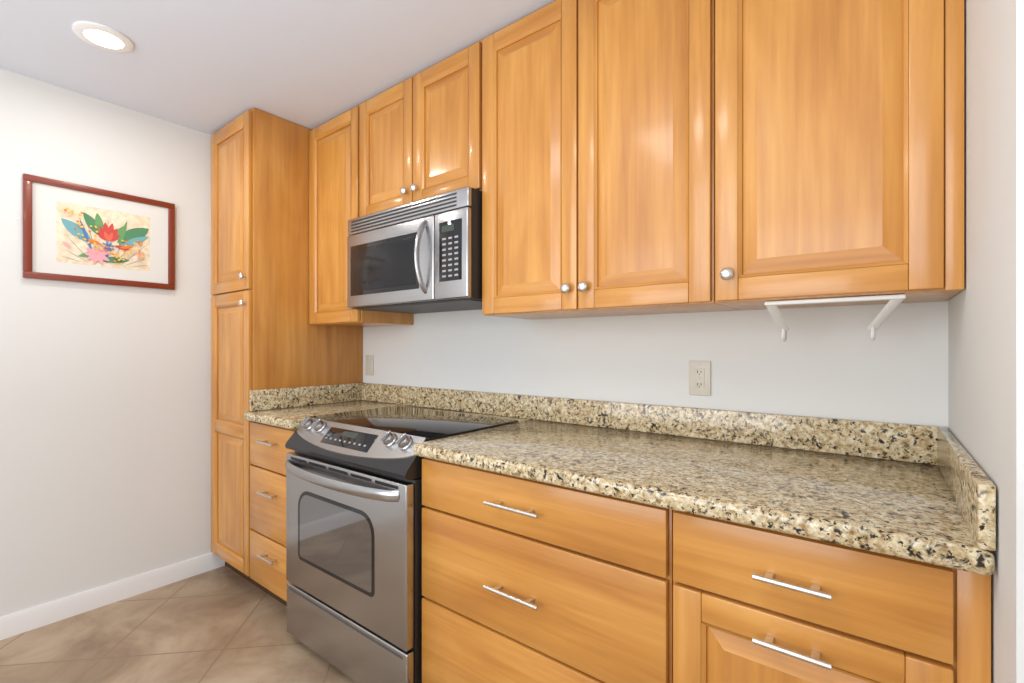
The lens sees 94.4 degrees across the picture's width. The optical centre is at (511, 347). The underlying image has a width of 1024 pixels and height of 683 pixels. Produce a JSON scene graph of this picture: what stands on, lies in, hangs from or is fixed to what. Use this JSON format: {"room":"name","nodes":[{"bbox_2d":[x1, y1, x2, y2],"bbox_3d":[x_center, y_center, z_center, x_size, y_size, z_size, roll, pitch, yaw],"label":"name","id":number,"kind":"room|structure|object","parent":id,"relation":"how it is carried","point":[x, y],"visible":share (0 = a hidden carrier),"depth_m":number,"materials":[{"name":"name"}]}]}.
{"room":"kitchen","nodes":[
{"label":"kitchen","id":0,"kind":"room"},
{"bbox_2d":[0,68,211,616],"bbox_3d":[-2.576,0.025,1.550,0.150,2.390,4.050,0,0,38],"label":"wall","id":1,"kind":"structure","parent":0,"point":[105,434],"depth_m":2.24,"materials":[{"name":"white paint"}]},
{"bbox_2d":[17,173,174,289],"bbox_3d":[-1.928,-0.522,2.240,0.026,0.446,0.570,0,0,38],"label":"picture frame","id":2,"kind":"object","parent":1,"relation":"attached to","point":[72,232],"visible":1,"depth_m":2.22,"materials":[{"name":"brown wood"}]},
{"bbox_2d":[0,552,224,639],"bbox_3d":[-2.635,1.174,1.339,0.014,0.092,3.342,0,0,38],"label":"baseboard","id":3,"kind":"structure","parent":1,"relation":"attached to","point":[23,621],"depth_m":2.24,"materials":[{"name":"white wood"}]},
{"bbox_2d":[0,566,355,682],"bbox_3d":[-0.614,1.250,0.122,5.000,0.060,4.200,0,0,38],"label":"floor","id":4,"kind":"structure","parent":0,"point":[224,624],"depth_m":1.96,"materials":[{"name":"tile"}]},
{"bbox_2d":[250,422,295,605],"bbox_3d":[-0.905,0.783,2.387,0.450,0.873,0.672,0,0,38],"label":"base cabinet","id":5,"kind":"object","parent":4,"relation":"on","point":[269,450],"visible":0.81,"depth_m":2.16,"materials":[{"name":"brown wood"}]},
{"bbox_2d":[211,107,362,592],"bbox_3d":[-1.282,0.026,2.681,0.502,2.387,0.670,0,0,38],"label":"pantry","id":6,"kind":"object","parent":4,"relation":"on","point":[265,334],"visible":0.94,"depth_m":2.42,"materials":[{"name":"brown wood"}]},
{"bbox_2d":[285,406,517,682],"bbox_3d":[-0.480,0.752,1.935,0.785,0.935,0.640,0,0,38],"label":"range","id":7,"kind":"object","parent":4,"relation":"on","point":[354,506],"visible":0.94,"depth_m":1.69,"materials":[{"name":"silver metal"}]},
{"bbox_2d":[422,458,672,682],"bbox_3d":[0.207,0.783,1.523,0.810,0.873,0.672,0,0,38],"label":"base cabinet","id":8,"kind":"object","parent":4,"relation":"on","point":[527,581],"visible":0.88,"depth_m":1.25,"materials":[{"name":"brown wood"}]},
{"bbox_2d":[243,383,995,574],"bbox_3d":[-0.077,0.276,1.748,2.540,0.140,0.667,0,0,38],"label":"countertop","id":9,"kind":"structure","parent":8,"relation":"on","point":[924,493],"depth_m":1.26,"materials":[{"name":"stone"}]},
{"bbox_2d":[673,510,990,682],"bbox_3d":[0.727,0.783,1.121,0.500,0.873,0.672,0,0,38],"label":"base cabinet","id":10,"kind":"object","parent":4,"relation":"on","point":[751,604],"visible":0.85,"depth_m":0.87,"materials":[{"name":"brown wood"}]},
{"bbox_2d":[0,0,555,134],"bbox_3d":[-0.614,-1.195,0.122,5.000,0.050,4.200,0,0,38],"label":"ceiling","id":11,"kind":"structure","parent":0,"point":[210,67],"depth_m":1.86,"materials":[{"name":"white paint"}]},
{"bbox_2d":[72,21,133,52],"bbox_3d":[-1.537,-1.165,1.788,0.176,0.010,0.176,0,0,38],"label":"recessed light","id":12,"kind":"object","parent":11,"relation":"in","point":[103,37],"visible":1,"depth_m":1.77,"materials":[{"name":"white plastic"}]},
{"bbox_2d":[363,301,947,427],"bbox_3d":[0.627,0.025,1.722,5.000,2.390,0.150,0,0,38],"label":"wall","id":13,"kind":"structure","parent":0,"point":[835,362],"depth_m":1.61,"materials":[{"name":"white paint"}]},
{"bbox_2d":[309,103,412,326],"bbox_3d":[-0.813,-0.643,2.507,0.448,1.047,0.370,0,0,38],"label":"upper cabinet","id":14,"kind":"object","parent":13,"relation":"attached to","point":[333,176],"visible":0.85,"depth_m":2.39,"materials":[{"name":"brown wood"}]},
{"bbox_2d":[365,355,372,374],"bbox_3d":[-0.827,0.102,2.749,0.072,0.117,0.010,0,0,38],"label":"outlet","id":15,"kind":"object","parent":13,"relation":"attached to","point":[368,364],"visible":1,"depth_m":2.75,"materials":[{"name":"beige plastic"}]},
{"bbox_2d":[347,186,481,313],"bbox_3d":[-0.357,-0.383,2.096,0.762,0.414,0.460,0,0,38],"label":"microwave","id":16,"kind":"object","parent":13,"relation":"attached to","point":[421,256],"visible":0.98,"depth_m":1.90,"materials":[{"name":"silver metal"}]},
{"bbox_2d":[359,39,482,216],"bbox_3d":[-0.330,-0.881,2.132,0.771,0.572,0.370,0,0,38],"label":"upper cabinet","id":17,"kind":"object","parent":13,"relation":"attached to","point":[420,135],"visible":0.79,"depth_m":1.98,"materials":[{"name":"brown wood"}]},
{"bbox_2d":[482,0,738,319],"bbox_3d":[0.302,-0.643,1.641,0.825,1.047,0.370,0,0,38],"label":"upper cabinet","id":18,"kind":"object","parent":13,"relation":"attached to","point":[598,158],"visible":1,"depth_m":1.49,"materials":[{"name":"brown wood"}]},
{"bbox_2d":[689,361,710,395],"bbox_3d":[0.638,0.104,1.613,0.072,0.117,0.009,0,0,38],"label":"outlet","id":19,"kind":"object","parent":13,"relation":"attached to","point":[699,377],"visible":1,"depth_m":1.61,"materials":[{"name":"beige plastic"}]},
{"bbox_2d":[715,0,963,309],"bbox_3d":[0.823,-0.643,1.237,0.490,1.047,0.370,0,0,38],"label":"upper cabinet","id":20,"kind":"object","parent":13,"relation":"attached to","point":[839,148],"visible":0.98,"depth_m":1.10,"materials":[{"name":"brown wood"}]},
{"bbox_2d":[764,294,905,341],"bbox_3d":[0.807,-0.067,1.196,0.281,0.102,0.163,0,0,38],"label":"paper towel holder","id":21,"kind":"object","parent":20,"relation":"attached to","point":[887,310],"visible":1,"depth_m":1.15,"materials":[{"name":"white plastic"}]},
{"bbox_2d":[948,0,1023,682],"bbox_3d":[0.943,0.025,0.889,0.120,2.390,0.780,0,0,38],"label":"wall","id":22,"kind":"structure","parent":0,"point":[986,366],"depth_m":0.72,"materials":[{"name":"white paint"}]}
]}

